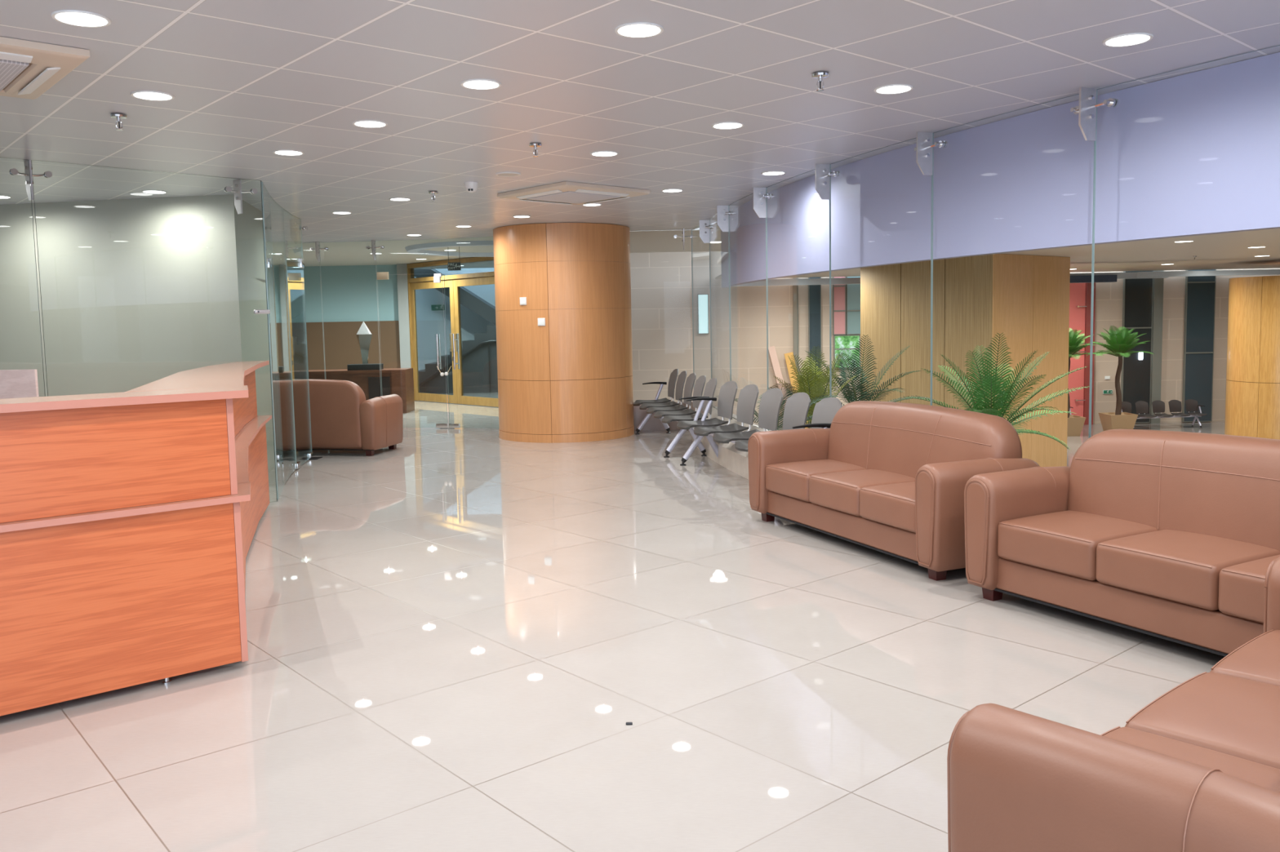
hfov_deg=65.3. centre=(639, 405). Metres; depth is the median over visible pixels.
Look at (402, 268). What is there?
trim
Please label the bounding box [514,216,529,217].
diffuser
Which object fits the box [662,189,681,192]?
diffuser
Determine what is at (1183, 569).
seat cushion
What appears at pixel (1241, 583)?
seat cushion
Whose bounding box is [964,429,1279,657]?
sofa
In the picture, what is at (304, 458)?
plate
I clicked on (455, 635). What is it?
floor
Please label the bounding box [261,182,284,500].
window
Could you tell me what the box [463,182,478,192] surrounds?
dome camera
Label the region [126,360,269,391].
countertop
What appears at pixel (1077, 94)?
window
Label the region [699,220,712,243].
bracket
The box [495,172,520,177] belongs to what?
ceiling speaker
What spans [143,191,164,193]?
diffuser
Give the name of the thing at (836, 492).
seat cushion
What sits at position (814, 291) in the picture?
window
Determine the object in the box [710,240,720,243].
recessed light
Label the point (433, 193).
sprinkler
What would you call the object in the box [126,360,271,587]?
reception desk
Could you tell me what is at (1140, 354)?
wall lamp
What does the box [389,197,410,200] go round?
recessed light
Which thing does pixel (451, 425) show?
door
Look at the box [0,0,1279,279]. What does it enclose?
ceiling
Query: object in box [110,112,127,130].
sprinkler
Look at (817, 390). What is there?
areca palm
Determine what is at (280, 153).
diffuser
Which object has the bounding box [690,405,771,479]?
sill
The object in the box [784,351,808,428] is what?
leaning board
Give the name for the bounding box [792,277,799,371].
window
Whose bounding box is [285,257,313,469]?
door
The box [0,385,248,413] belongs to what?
countertop
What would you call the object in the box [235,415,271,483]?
shelf
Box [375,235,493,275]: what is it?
window
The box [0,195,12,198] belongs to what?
recessed light
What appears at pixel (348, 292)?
wall
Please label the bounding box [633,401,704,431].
plinth
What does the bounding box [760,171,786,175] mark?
recessed light
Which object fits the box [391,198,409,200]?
diffuser
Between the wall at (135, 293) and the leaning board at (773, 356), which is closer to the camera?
the wall at (135, 293)
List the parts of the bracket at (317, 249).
plate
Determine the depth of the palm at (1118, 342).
27.76 m
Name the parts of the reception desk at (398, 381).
door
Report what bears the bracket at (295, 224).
attached to the ceiling
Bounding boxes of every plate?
[298,457,322,460]
[520,297,526,305]
[537,318,545,325]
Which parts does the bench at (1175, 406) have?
backrest, backrest, seat, backrest, seat, backrest, seat, backrest, seat, leg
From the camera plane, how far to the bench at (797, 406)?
9.15 m
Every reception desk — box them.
[0,385,250,715]
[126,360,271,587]
[292,368,414,413]
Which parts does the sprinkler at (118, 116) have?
frame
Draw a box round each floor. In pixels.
[0,392,1224,851]
[1066,422,1224,466]
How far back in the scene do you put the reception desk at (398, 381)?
16.71 m
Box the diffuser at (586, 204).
[583,204,599,205]
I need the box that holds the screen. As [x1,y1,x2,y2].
[0,369,39,399]
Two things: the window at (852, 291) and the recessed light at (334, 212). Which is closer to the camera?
the recessed light at (334, 212)
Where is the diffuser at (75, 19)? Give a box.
[55,12,106,26]
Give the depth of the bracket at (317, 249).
14.07 m
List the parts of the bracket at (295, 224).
plate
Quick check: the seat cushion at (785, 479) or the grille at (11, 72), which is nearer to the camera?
the grille at (11, 72)
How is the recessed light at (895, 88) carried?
in the ceiling
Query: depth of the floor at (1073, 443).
28.53 m
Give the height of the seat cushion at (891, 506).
0.207 m
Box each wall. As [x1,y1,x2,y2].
[0,194,275,472]
[287,264,399,322]
[289,320,400,370]
[413,267,495,370]
[630,251,1279,430]
[720,52,1279,288]
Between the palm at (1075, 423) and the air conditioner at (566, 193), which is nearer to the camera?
the air conditioner at (566, 193)
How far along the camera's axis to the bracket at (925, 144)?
6.58 m
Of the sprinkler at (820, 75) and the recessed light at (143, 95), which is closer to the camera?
the sprinkler at (820, 75)
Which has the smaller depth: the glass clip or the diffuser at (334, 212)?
the glass clip
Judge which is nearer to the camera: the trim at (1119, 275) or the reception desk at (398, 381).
the reception desk at (398, 381)
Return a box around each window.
[4,157,45,396]
[31,160,277,502]
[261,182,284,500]
[270,195,296,484]
[283,208,302,262]
[305,242,324,368]
[319,240,381,391]
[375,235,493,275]
[691,225,711,387]
[697,293,708,333]
[709,213,730,409]
[728,193,767,430]
[765,168,830,431]
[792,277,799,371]
[808,277,821,388]
[829,137,932,397]
[832,276,845,334]
[833,334,860,368]
[845,276,860,334]
[930,93,1094,438]
[1089,44,1279,437]
[1120,271,1153,422]
[1182,269,1216,422]
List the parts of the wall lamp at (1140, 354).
lamp shade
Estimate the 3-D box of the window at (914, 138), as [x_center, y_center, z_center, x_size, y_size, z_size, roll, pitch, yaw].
[1.733,-0.539,7.335,0.026,2.633,1.329,-3,5,-19]
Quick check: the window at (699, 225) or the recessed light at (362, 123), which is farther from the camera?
the window at (699, 225)
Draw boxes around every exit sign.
[431,304,444,311]
[447,246,461,271]
[1102,390,1112,394]
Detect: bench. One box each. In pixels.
[633,368,716,457]
[676,381,842,466]
[1121,399,1207,429]
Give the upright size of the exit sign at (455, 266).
0.370 m
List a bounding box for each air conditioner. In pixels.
[0,36,89,99]
[497,181,649,204]
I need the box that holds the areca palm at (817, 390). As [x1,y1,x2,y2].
[773,346,856,428]
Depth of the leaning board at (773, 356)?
29.73 m
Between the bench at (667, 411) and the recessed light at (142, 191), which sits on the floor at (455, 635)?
the bench at (667, 411)
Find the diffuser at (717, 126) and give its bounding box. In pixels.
[713,123,742,128]
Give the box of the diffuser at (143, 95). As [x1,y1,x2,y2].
[133,92,171,100]
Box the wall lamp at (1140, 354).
[1137,351,1142,360]
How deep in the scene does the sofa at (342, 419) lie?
11.33 m
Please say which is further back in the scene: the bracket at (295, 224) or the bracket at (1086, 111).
the bracket at (295, 224)
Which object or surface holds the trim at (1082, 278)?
attached to the trim at (1119, 275)
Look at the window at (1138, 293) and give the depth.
29.88 m
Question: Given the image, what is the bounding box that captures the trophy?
[346,321,383,370]
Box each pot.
[1066,414,1085,436]
[1098,412,1137,431]
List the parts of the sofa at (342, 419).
backrest, leg, armrest, leg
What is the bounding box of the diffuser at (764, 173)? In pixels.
[763,172,783,175]
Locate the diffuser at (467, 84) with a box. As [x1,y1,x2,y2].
[463,80,498,88]
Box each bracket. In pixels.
[8,160,52,200]
[223,178,257,213]
[289,218,307,244]
[309,241,328,262]
[365,240,384,260]
[673,228,693,250]
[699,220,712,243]
[716,205,733,231]
[752,186,773,217]
[815,163,839,199]
[914,131,947,175]
[1070,87,1119,141]
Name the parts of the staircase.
handrail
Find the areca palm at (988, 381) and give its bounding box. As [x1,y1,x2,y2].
[906,333,1088,450]
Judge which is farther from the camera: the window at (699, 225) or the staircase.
the staircase
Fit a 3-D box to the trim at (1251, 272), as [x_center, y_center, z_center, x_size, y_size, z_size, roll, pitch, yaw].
[17.940,-3.259,23.915,12.000,0.125,0.150,-1,5,0]
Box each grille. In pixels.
[0,58,29,91]
[497,173,518,176]
[526,191,620,204]
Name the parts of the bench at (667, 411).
leg, seat, armrest, seat, armrest post, leg, seat, backrest, seat, leg, backrest, seat, backrest, armrest, leg, backrest, armrest post, backrest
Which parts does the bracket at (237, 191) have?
plate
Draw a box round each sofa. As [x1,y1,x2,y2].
[292,378,403,456]
[747,400,1039,581]
[946,556,1279,851]
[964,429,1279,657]
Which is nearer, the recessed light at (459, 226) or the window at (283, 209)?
the window at (283, 209)
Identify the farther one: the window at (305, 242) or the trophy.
the trophy
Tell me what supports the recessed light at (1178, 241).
in the ceiling
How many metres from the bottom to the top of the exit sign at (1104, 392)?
0.121 m
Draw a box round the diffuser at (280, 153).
[275,151,302,155]
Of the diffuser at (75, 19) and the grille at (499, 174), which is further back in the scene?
the grille at (499, 174)
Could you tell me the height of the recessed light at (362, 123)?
0.006 m
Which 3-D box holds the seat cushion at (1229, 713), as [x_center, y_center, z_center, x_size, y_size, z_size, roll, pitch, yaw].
[1.621,0.880,2.495,0.560,0.207,0.604,-5,6,-41]
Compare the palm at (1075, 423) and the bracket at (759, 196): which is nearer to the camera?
the bracket at (759, 196)
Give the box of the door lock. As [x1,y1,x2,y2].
[436,365,451,376]
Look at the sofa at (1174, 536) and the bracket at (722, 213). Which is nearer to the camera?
the sofa at (1174, 536)
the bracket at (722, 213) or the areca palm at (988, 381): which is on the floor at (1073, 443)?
the areca palm at (988, 381)
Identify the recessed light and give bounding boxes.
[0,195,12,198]
[50,9,111,27]
[130,90,174,101]
[141,190,167,193]
[272,149,304,155]
[331,211,351,213]
[352,120,387,128]
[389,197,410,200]
[406,234,422,235]
[455,225,471,227]
[460,79,501,89]
[512,215,530,217]
[582,203,601,206]
[590,151,618,156]
[614,22,663,38]
[661,188,683,192]
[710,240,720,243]
[711,121,744,128]
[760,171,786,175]
[874,84,913,93]
[1102,32,1153,47]
[1173,240,1193,242]
[1247,246,1266,248]
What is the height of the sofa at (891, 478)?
0.880 m
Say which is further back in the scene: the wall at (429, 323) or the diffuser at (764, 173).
the wall at (429, 323)
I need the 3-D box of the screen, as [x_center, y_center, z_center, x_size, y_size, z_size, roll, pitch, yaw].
[-3.797,0.434,5.610,0.890,1.260,0.340,-1,5,0]
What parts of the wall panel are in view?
panel, edge post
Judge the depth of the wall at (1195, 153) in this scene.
5.85 m
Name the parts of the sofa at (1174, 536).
arm panel, leg, armrest, backrest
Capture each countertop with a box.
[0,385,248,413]
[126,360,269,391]
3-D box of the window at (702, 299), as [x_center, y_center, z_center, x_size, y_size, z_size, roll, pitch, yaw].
[1.887,-2.738,29.823,0.320,1.190,0.090,-1,5,0]
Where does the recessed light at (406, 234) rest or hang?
in the ceiling
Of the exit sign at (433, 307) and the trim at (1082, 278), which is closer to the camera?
the exit sign at (433, 307)
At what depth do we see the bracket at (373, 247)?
13.98 m
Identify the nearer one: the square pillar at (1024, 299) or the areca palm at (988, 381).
the areca palm at (988, 381)
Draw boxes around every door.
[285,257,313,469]
[376,271,448,427]
[407,257,498,407]
[444,271,484,428]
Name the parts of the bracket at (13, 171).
arm, plate, arm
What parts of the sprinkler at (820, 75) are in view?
frame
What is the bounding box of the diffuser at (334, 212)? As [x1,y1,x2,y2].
[333,212,350,213]
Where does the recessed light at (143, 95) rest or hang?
in the ceiling
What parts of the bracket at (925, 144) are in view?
plate, arm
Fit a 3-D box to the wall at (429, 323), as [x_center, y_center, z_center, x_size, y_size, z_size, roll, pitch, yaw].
[-5.389,-1.942,22.608,7.300,3.200,0.200,-1,5,0]
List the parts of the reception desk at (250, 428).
panel, panel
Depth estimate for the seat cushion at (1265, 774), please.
2.31 m
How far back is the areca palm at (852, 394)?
16.17 m
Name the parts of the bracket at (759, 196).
plate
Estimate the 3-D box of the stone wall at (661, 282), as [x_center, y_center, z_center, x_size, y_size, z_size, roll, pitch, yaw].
[12.152,-2.558,30.011,27.600,6.300,0.200,-1,5,0]
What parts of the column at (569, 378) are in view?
skirting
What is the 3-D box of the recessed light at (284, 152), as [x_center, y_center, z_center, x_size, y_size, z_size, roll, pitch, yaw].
[-2.411,-1.736,6.850,0.204,0.006,0.204,-1,5,0]
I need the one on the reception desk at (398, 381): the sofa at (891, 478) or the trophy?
the trophy
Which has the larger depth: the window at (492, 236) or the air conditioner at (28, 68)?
the window at (492, 236)
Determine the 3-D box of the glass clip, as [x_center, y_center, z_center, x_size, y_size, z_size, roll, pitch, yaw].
[-3.100,-0.770,8.184,0.048,0.036,0.130,4,7,45]
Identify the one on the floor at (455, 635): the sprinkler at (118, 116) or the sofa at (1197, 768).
the sofa at (1197, 768)
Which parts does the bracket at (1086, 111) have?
plate, arm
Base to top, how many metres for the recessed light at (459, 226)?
0.006 m
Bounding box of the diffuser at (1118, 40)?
[1106,35,1149,46]
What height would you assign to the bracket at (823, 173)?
0.275 m
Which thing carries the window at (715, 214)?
in the wall at (1195, 153)
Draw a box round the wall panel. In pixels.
[1067,282,1095,425]
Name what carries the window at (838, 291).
in the stone wall at (661, 282)
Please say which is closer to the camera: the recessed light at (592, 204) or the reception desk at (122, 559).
the reception desk at (122, 559)
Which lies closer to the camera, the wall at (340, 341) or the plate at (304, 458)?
the plate at (304, 458)
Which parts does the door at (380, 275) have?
handle, handle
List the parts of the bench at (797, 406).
leg, armrest, seat, armrest post, leg, seat, backrest, seat, seat, backrest, backrest, backrest, armrest, backrest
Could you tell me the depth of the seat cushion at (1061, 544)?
4.79 m
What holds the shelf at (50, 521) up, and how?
attached to the reception desk at (122, 559)
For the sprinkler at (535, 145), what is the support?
attached to the ceiling
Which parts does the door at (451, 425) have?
handle, handle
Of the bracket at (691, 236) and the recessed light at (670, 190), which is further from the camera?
the bracket at (691, 236)
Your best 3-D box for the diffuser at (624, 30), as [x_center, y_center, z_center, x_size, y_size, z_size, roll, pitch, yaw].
[-0.003,-1.554,4.132,0.174,0.005,0.174,-1,5,0]
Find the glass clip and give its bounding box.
[253,309,270,314]
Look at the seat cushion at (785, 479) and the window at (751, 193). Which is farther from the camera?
the window at (751, 193)
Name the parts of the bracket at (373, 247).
plate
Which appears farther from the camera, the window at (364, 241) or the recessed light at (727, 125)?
the window at (364, 241)
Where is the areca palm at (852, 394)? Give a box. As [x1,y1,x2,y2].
[788,334,933,405]
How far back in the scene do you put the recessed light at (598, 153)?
7.12 m
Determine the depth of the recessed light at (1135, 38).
4.41 m
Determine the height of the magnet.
0.130 m
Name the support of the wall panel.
on the floor at (1073, 443)
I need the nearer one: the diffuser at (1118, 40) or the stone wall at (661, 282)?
the diffuser at (1118, 40)
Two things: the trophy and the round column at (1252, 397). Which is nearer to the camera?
the trophy
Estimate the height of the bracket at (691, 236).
0.275 m
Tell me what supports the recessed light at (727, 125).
in the ceiling
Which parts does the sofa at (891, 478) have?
arm panel, leg, armrest, backrest, arm panel, leg, armrest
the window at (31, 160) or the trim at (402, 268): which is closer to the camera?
the window at (31, 160)
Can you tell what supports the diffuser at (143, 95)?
attached to the recessed light at (143, 95)
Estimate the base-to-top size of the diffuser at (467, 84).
0.005 m
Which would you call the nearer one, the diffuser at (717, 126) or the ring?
the diffuser at (717, 126)
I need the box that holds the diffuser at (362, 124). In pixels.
[355,121,385,127]
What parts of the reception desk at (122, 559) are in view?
panel, panel, panel, panel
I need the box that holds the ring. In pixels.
[404,240,493,257]
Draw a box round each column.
[493,222,634,443]
[1224,275,1279,439]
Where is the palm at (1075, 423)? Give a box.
[1066,328,1102,436]
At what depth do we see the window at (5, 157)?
7.01 m
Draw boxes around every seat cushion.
[765,459,866,502]
[808,469,915,516]
[859,481,915,533]
[997,510,1157,580]
[1096,529,1279,610]
[1100,726,1279,793]
[1124,671,1279,769]
[1209,629,1279,686]
[1217,555,1279,623]
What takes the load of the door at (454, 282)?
in the wall partition
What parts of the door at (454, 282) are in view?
handle, handle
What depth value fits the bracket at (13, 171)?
6.98 m
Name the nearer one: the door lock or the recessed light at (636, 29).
the recessed light at (636, 29)
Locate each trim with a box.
[396,263,410,368]
[734,271,1168,286]
[1070,275,1116,283]
[1137,269,1279,277]
[1149,270,1164,423]
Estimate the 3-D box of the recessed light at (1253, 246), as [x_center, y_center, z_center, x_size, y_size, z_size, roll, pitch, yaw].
[11.942,-3.070,19.330,0.308,0.006,0.308,-1,5,0]
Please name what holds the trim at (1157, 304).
attached to the stone wall at (661, 282)
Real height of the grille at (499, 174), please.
0.005 m
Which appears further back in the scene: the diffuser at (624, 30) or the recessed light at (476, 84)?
the recessed light at (476, 84)
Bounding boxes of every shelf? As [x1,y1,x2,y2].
[0,482,250,533]
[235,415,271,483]
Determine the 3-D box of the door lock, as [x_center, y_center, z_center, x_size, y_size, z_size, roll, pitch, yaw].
[-2.750,-0.487,14.019,0.207,0.142,0.050,-1,5,0]
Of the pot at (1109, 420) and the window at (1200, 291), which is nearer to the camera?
the pot at (1109, 420)
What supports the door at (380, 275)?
attached to the window at (492, 236)
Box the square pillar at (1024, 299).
[860,253,1070,466]
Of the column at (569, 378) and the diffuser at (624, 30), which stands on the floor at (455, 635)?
the column at (569, 378)
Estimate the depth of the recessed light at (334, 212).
10.46 m
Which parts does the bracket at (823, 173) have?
plate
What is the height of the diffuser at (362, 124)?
0.005 m
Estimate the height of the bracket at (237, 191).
0.275 m
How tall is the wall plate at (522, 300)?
0.094 m
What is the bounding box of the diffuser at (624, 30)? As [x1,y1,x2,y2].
[617,24,660,36]
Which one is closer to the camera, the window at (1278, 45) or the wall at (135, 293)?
the window at (1278, 45)
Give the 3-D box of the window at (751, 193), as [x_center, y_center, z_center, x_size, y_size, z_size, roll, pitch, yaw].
[1.062,-0.942,9.956,0.028,2.243,1.398,-2,5,-9]
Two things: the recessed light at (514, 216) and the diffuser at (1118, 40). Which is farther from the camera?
the recessed light at (514, 216)
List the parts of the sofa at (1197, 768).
arm panel, armrest, arm panel, armrest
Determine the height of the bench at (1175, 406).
0.795 m
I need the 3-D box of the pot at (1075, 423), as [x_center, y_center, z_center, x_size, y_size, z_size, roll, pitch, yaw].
[11.763,0.557,27.564,0.760,0.520,0.760,-1,5,0]
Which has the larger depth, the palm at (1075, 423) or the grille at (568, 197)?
the palm at (1075, 423)
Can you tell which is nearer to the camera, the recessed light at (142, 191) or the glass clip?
the glass clip
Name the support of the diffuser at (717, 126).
attached to the recessed light at (727, 125)
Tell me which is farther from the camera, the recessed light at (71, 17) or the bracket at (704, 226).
the bracket at (704, 226)
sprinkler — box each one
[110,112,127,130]
[428,191,438,201]
[528,142,542,156]
[811,71,829,91]
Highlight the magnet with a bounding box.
[433,273,441,283]
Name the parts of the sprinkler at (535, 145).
frame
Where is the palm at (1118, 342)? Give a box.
[1087,325,1153,431]
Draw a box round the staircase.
[413,269,497,393]
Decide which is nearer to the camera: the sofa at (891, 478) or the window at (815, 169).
the sofa at (891, 478)
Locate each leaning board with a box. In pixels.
[768,346,787,410]
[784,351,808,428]
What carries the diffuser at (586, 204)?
attached to the recessed light at (592, 204)
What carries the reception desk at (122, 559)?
on the floor at (455, 635)
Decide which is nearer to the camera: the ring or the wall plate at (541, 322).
the wall plate at (541, 322)

